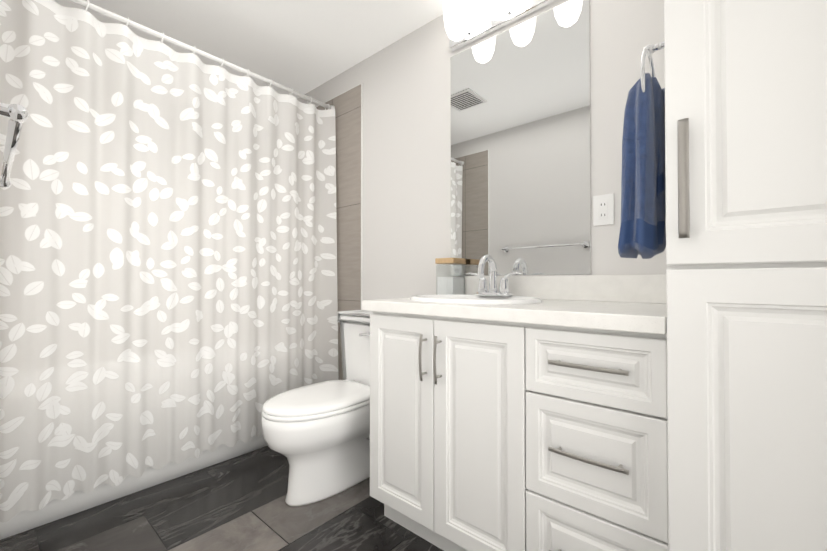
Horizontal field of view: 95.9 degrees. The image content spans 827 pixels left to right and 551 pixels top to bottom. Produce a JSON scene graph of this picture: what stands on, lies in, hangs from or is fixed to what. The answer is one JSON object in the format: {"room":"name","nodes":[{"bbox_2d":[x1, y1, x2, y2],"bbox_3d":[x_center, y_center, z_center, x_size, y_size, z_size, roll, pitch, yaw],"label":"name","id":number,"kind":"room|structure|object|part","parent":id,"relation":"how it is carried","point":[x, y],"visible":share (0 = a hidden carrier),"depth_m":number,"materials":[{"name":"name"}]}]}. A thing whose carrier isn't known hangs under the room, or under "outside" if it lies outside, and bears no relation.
{"room":"bathroom","nodes":[
{"label":"bathroom","id":0,"kind":"room"},
{"bbox_2d":[0,0,338,521],"bbox_3d":[-1.031,-0.118,1.897,0.141,2.079,1.564,-1,-1,41],"label":"shower curtain","id":1,"kind":"object","parent":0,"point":[168,257],"visible":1,"depth_m":1.73,"materials":[{"name":"beige fabric"}]},
{"bbox_3d":[-1.059,-1.129,1.934,0.048,0.057,1.564,-1,-1,41],"label":"curtain rod","id":2,"kind":"part","parent":1,"relation":"part of","materials":[{"name":"white plastic"}]},
{"bbox_2d":[0,446,443,550],"bbox_3d":[-0.452,1.028,1.380,3.430,0.060,1.785,-1,-1,41],"label":"floor","id":3,"kind":"structure","parent":0,"point":[237,503],"depth_m":1.51,"materials":[{"name":"stone"}]},
{"bbox_2d":[0,434,267,539],"bbox_3d":[-1.379,0.758,2.189,0.748,0.500,1.561,-1,-1,41],"label":"bathtub","id":4,"kind":"object","parent":3,"relation":"on","point":[55,509],"visible":0.02,"depth_m":1.69,"materials":[{"name":"white plastic"}]},
{"bbox_2d":[262,310,372,506],"bbox_3d":[-0.355,0.603,1.854,0.476,0.802,0.799,-1,-1,41],"label":"toilet","id":5,"kind":"object","parent":3,"relation":"on","point":[317,435],"visible":0.56,"depth_m":1.67,"materials":[{"name":"white ceramic"}]},
{"bbox_2d":[362,254,668,550],"bbox_3d":[0.353,0.454,1.359,1.016,1.088,0.564,-1,-1,41],"label":"bathroom vanity","id":6,"kind":"object","parent":3,"relation":"on","point":[509,412],"visible":1,"depth_m":1.10,"materials":[{"name":"white paint"}]},
{"bbox_2d":[362,298,666,334],"bbox_3d":[0.356,0.118,1.368,1.016,0.040,0.553,-1,-1,41],"label":"countertop","id":7,"kind":"structure","parent":6,"relation":"on","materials":[{"name":"stone"}]},
{"bbox_2d":[435,258,465,293],"bbox_3d":[0.178,0.010,1.788,0.106,0.184,0.106,-1,-1,41],"label":"canister","id":8,"kind":"object","parent":7,"relation":"on","point":[450,284],"visible":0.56,"depth_m":1.76,"materials":[{"name":"clear glass"}]},
{"bbox_2d":[410,294,541,304],"bbox_3d":[0.231,0.167,1.469,0.536,0.168,0.424,-1,-1,41],"label":"sink","id":9,"kind":"object","parent":7,"relation":"in","point":[460,299],"depth_m":1.33,"materials":[{"name":"white ceramic"}]},
{"bbox_2d":[465,254,521,296],"bbox_3d":[0.313,0.000,1.566,0.264,0.175,0.144,-1,-1,41],"label":"faucet","id":10,"kind":"object","parent":7,"relation":"on","point":[504,290],"depth_m":1.58,"materials":[{"name":"silver metal"}]},
{"bbox_2d":[442,275,666,303],"bbox_3d":[0.532,0.050,1.570,1.016,0.100,0.019,-1,-1,41],"label":"backsplash","id":11,"kind":"structure","parent":6,"relation":"on","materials":[{"name":"stone"}]},
{"bbox_2d":[664,0,826,550],"bbox_3d":[0.898,-0.083,0.863,0.461,2.150,0.608,-1,-1,41],"label":"tall cabinet","id":12,"kind":"object","parent":3,"relation":"on","point":[746,169],"visible":1,"depth_m":0.73,"materials":[{"name":"white paint"}]},
{"bbox_2d":[618,41,665,258],"bbox_3d":[0.599,-0.323,0.957,0.107,0.560,0.253,-1,-1,41],"label":"towel","id":13,"kind":"object","parent":12,"relation":"attached to","point":[643,209],"visible":0.92,"depth_m":0.90,"materials":[{"name":"blue fabric"}]},
{"bbox_2d":[54,0,443,97],"bbox_3d":[-0.452,-1.392,1.409,3.430,0.060,1.785,-1,-1,41],"label":"ceiling","id":14,"kind":"structure","parent":0,"point":[303,46],"depth_m":2.04,"materials":[{"name":"white paint"}]},
{"bbox_2d":[297,0,666,311],"bbox_3d":[0.101,-0.174,2.030,3.430,2.360,0.100,-1,-1,41],"label":"wall","id":15,"kind":"structure","parent":0,"point":[405,80],"depth_m":1.98,"materials":[{"name":"white paint"}]},
{"bbox_2d":[443,0,557,51],"bbox_3d":[0.379,-1.180,1.608,0.640,0.178,0.188,-1,-1,41],"label":"sconce","id":16,"kind":"object","parent":15,"relation":"attached to","point":[461,31],"visible":1,"depth_m":1.68,"materials":[{"name":"silver metal"}]},
{"bbox_2d":[451,0,590,275],"bbox_3d":[0.439,-0.555,1.669,0.660,1.107,0.006,-1,-1,41],"label":"mirror","id":17,"kind":"object","parent":15,"relation":"attached to","point":[520,157],"visible":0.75,"depth_m":1.62,"materials":[{"name":"clear glass"}]},
{"bbox_2d":[593,193,613,225],"bbox_3d":[0.722,-0.249,1.417,0.072,0.116,0.010,-1,-1,41],"label":"outlet","id":18,"kind":"object","parent":15,"relation":"attached to","point":[603,209],"visible":1,"depth_m":1.41,"materials":[{"name":"white plastic"}]},
{"bbox_3d":[-1.005,-0.189,0.759,3.430,2.360,0.100,-1,-1,41],"label":"wall","id":19,"kind":"structure","parent":0,"visible":0},
{"bbox_2d":[0,103,28,187],"bbox_3d":[-0.938,-0.269,0.825,0.739,0.054,0.084,-1,-1,41],"label":"towel bar","id":20,"kind":"object","parent":19,"relation":"attached to","point":[17,115],"visible":1,"depth_m":0.69,"materials":[{"name":"silver metal"}]},
{"bbox_3d":[-1.708,-0.169,2.487,0.100,2.360,1.585,-1,-1,41],"label":"wall","id":21,"kind":"structure","parent":0,"visible":0},
{"bbox_2d":[316,83,362,379],"bbox_3d":[-0.726,-0.093,2.675,1.074,2.214,0.011,-1,-1,41],"label":"tiled wall","id":22,"kind":"structure","parent":21,"relation":"attached to","point":[348,104],"depth_m":2.37,"materials":[{"name":"brown tile"}]}
]}

